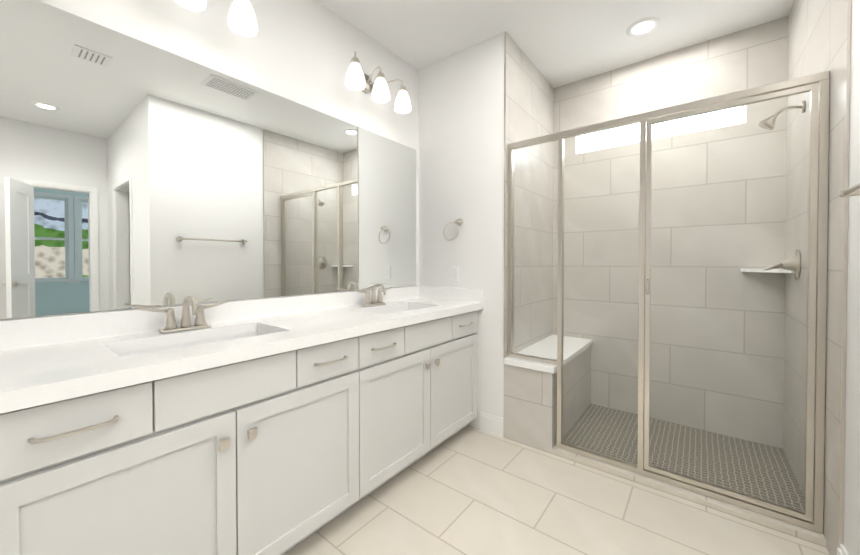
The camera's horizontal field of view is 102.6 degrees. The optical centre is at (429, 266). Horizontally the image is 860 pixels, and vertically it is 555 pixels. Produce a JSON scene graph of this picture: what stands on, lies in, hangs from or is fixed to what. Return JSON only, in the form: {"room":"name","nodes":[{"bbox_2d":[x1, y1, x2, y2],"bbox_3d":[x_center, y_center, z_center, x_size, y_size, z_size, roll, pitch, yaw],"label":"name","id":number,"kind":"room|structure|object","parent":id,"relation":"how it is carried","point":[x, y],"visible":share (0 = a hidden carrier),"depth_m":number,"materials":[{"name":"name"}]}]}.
{"room":"bathroom","nodes":[
{"label":"bathroom","id":0,"kind":"room"},
{"bbox_2d":[0,0,859,554],"bbox_3d":[0.786,-0.184,0.606,4.320,2.740,4.540,1,1,38],"label":"wall","id":1,"kind":"structure","parent":0,"point":[448,128],"depth_m":2.34,"materials":[{"name":"white paint"}]},
{"bbox_2d":[0,0,415,318],"bbox_3d":[-1.082,-0.374,1.522,0.005,1.082,3.140,1,1,38],"label":"mirror","id":2,"kind":"object","parent":1,"relation":"attached to","point":[134,173],"visible":0.89,"depth_m":1.47,"materials":[{"name":"silver mirror"}]},
{"bbox_2d":[0,287,419,350],"bbox_3d":[-1.084,0.219,1.514,0.020,0.095,3.244,1,1,38],"label":"backsplash","id":3,"kind":"structure","parent":1,"relation":"attached to","point":[32,332],"depth_m":1.36,"materials":[{"name":"white stone"}]},
{"bbox_2d":[175,0,257,36],"bbox_3d":[-1.015,-1.186,1.425,0.219,0.219,0.540,1,1,38],"label":"sconce","id":4,"kind":"object","parent":1,"relation":"attached to","point":[242,19],"visible":1,"depth_m":1.52,"materials":[{"name":"white glass"}]},
{"bbox_2d":[345,51,410,113],"bbox_3d":[-0.358,-1.196,2.263,0.219,0.219,0.540,1,1,38],"label":"sconce","id":5,"kind":"object","parent":1,"relation":"attached to","point":[356,78],"visible":1,"depth_m":2.21,"materials":[{"name":"white glass"}]},
{"bbox_2d":[420,287,482,302],"bbox_3d":[0.142,0.206,2.601,0.568,0.095,0.020,1,1,38],"label":"backsplash","id":6,"kind":"structure","parent":1,"relation":"attached to","point":[470,295],"depth_m":2.57,"materials":[{"name":"white stone"}]},
{"bbox_2d":[443,219,462,240],"bbox_3d":[0.165,-0.270,2.547,0.142,0.165,0.069,1,1,38],"label":"towel ring","id":7,"kind":"object","parent":1,"relation":"attached to","point":[459,222],"visible":1,"depth_m":2.52,"materials":[{"name":"silver metal"}]},
{"bbox_2d":[451,267,458,281],"bbox_3d":[0.189,0.059,2.571,0.070,0.115,0.007,1,1,38],"label":"electrical outlet plate","id":8,"kind":"object","parent":1,"relation":"attached to","point":[455,274],"visible":1,"depth_m":2.57,"materials":[{"name":"white plastic"}]},
{"bbox_2d":[578,105,744,153],"bbox_3d":[1.729,-1.060,2.690,1.078,0.198,0.020,1,1,38],"label":"window","id":9,"kind":"structure","parent":1,"relation":"attached to","point":[599,140],"depth_m":2.65,"materials":[{"name":"glass"}]},
{"bbox_2d":[781,0,846,554],"bbox_3d":[1.898,-0.198,1.723,0.008,2.740,1.110,1,1,38],"label":"tiled wall","id":10,"kind":"structure","parent":1,"relation":"attached to","point":[805,38],"depth_m":1.74,"materials":[{"name":"beige tile"}]},
{"bbox_2d":[503,0,851,548],"bbox_3d":[1.028,-0.198,1.805,1.487,2.739,0.005,1,1,45],"label":"trim","id":11,"kind":"structure","parent":10,"relation":"attached to","point":[845,266],"depth_m":1.29,"materials":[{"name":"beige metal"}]},
{"bbox_2d":[741,268,791,272],"bbox_3d":[2.103,0.026,2.164,0.210,0.022,0.210,1,1,38],"label":"shower shelf","id":12,"kind":"object","parent":10,"relation":"attached to","point":[763,270],"depth_m":2.15,"materials":[{"name":"white ceramic"}]},
{"bbox_2d":[757,101,805,129],"bbox_3d":[1.895,-0.808,1.864,0.178,0.123,0.080,1,1,38],"label":"shower head","id":13,"kind":"object","parent":10,"relation":"attached to","point":[768,123],"depth_m":1.87},
{"bbox_2d":[764,250,800,278],"bbox_3d":[1.978,-0.011,1.949,0.140,0.164,0.164,1,1,38],"label":"shower valve","id":14,"kind":"object","parent":10,"relation":"attached to","point":[792,264],"depth_m":1.90,"materials":[{"name":"silver metal"}]},
{"bbox_2d":[837,544,847,554],"bbox_3d":[1.221,1.118,0.882,0.015,0.130,1.075,1,1,38],"label":"baseboard","id":15,"kind":"structure","parent":1,"relation":"attached to","point":[842,551],"depth_m":1.29,"materials":[{"name":"white"}]},
{"bbox_2d":[839,183,859,196],"bbox_3d":[1.199,-0.237,0.885,0.072,0.052,0.650,1,1,38],"label":"towel bar","id":16,"kind":"object","parent":1,"relation":"attached to","point":[853,190],"visible":1,"depth_m":1.11,"materials":[{"name":"silver metal"}]},
{"bbox_2d":[316,0,793,87],"bbox_3d":[1.738,-1.594,-0.158,6.740,0.100,4.540,1,1,38],"label":"ceiling","id":17,"kind":"structure","parent":0,"point":[561,42],"depth_m":2.25,"materials":[{"name":"white paint"}]},
{"bbox_2d":[627,17,659,36],"bbox_3d":[1.402,-1.569,2.266,0.190,0.009,0.190,1,1,38],"label":"recessed light","id":18,"kind":"object","parent":17,"relation":"in","point":[643,27],"visible":1,"depth_m":2.26,"materials":[{"name":"white"}]},
{"bbox_2d":[284,403,828,554],"bbox_3d":[1.738,1.244,-0.122,6.740,0.104,4.540,1,1,38],"label":"floor","id":19,"kind":"structure","parent":0,"point":[468,490],"depth_m":1.71,"materials":[{"name":"tile"}]},
{"bbox_2d":[0,307,482,554],"bbox_3d":[-0.851,0.746,1.345,0.604,0.862,3.234,1,1,38],"label":"bathroom vanity","id":20,"kind":"object","parent":19,"relation":"on","point":[276,426],"depth_m":1.16,"materials":[{"name":"painted wood"},{"name":"brushed nickel"}]},
{"bbox_2d":[0,299,482,406],"bbox_3d":[-0.859,0.292,1.338,0.593,0.046,3.244,1,1,38],"label":"countertop","id":21,"kind":"structure","parent":20,"relation":"on","point":[61,380],"depth_m":1.18,"materials":[{"name":"white stone"}]},
{"bbox_2d":[132,296,231,334],"bbox_3d":[-0.997,0.194,1.428,0.141,0.148,0.330,1,1,38],"label":"faucet","id":22,"kind":"object","parent":21,"relation":"on","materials":[{"name":"silver metal"}]},
{"bbox_2d":[96,327,267,358],"bbox_3d":[-0.866,0.379,1.327,0.330,0.151,0.570,1,1,38],"label":"sink","id":23,"kind":"object","parent":21,"relation":"in","point":[123,351],"depth_m":1.38,"materials":[{"name":"white ceramic"}]},
{"bbox_2d":[352,283,391,306],"bbox_3d":[-0.340,0.183,2.266,0.141,0.148,0.330,1,1,38],"label":"faucet","id":24,"kind":"object","parent":21,"relation":"on","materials":[{"name":"silver metal"}]},
{"bbox_2d":[352,307,415,318],"bbox_3d":[-0.209,0.368,2.165,0.330,0.151,0.570,1,1,38],"label":"sink","id":25,"kind":"object","parent":21,"relation":"in","point":[363,314],"depth_m":2.24,"materials":[{"name":"white ceramic"}]},
{"bbox_2d":[503,335,592,453],"bbox_3d":[0.928,0.888,2.611,0.343,0.545,0.974,1,1,38],"label":"shower bench","id":26,"kind":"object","parent":19,"relation":"on","point":[530,406],"depth_m":2.30,"materials":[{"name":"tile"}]},
{"bbox_2d":[505,32,556,356],"bbox_3d":[0.794,-0.482,2.694,0.008,2.195,0.940,1,1,38],"label":"tiled wall","id":27,"kind":"structure","parent":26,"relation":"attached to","point":[531,101],"depth_m":2.66,"materials":[{"name":"beige tile"}]},
{"bbox_2d":[553,17,784,447],"bbox_3d":[1.678,-0.209,2.634,1.478,2.740,0.008,1,1,38],"label":"tiled wall","id":28,"kind":"structure","parent":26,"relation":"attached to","point":[752,57],"depth_m":2.49,"materials":[{"name":"beige tile"}]},
{"bbox_2d":[552,443,826,546],"bbox_3d":[1.245,1.156,1.839,1.142,0.030,0.120,1,1,38],"label":"sill","id":29,"kind":"structure","parent":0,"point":[808,535],"depth_m":1.70,"materials":[{"name":"tile"}]},
{"bbox_2d":[508,71,829,533],"bbox_3d":[1.119,0.154,1.925,1.458,1.969,0.086,1,1,38],"label":"shower enclosure","id":30,"kind":"object","parent":29,"relation":"on","point":[817,87],"visible":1,"depth_m":1.67,"materials":[{"name":"clear glass"}]}
]}

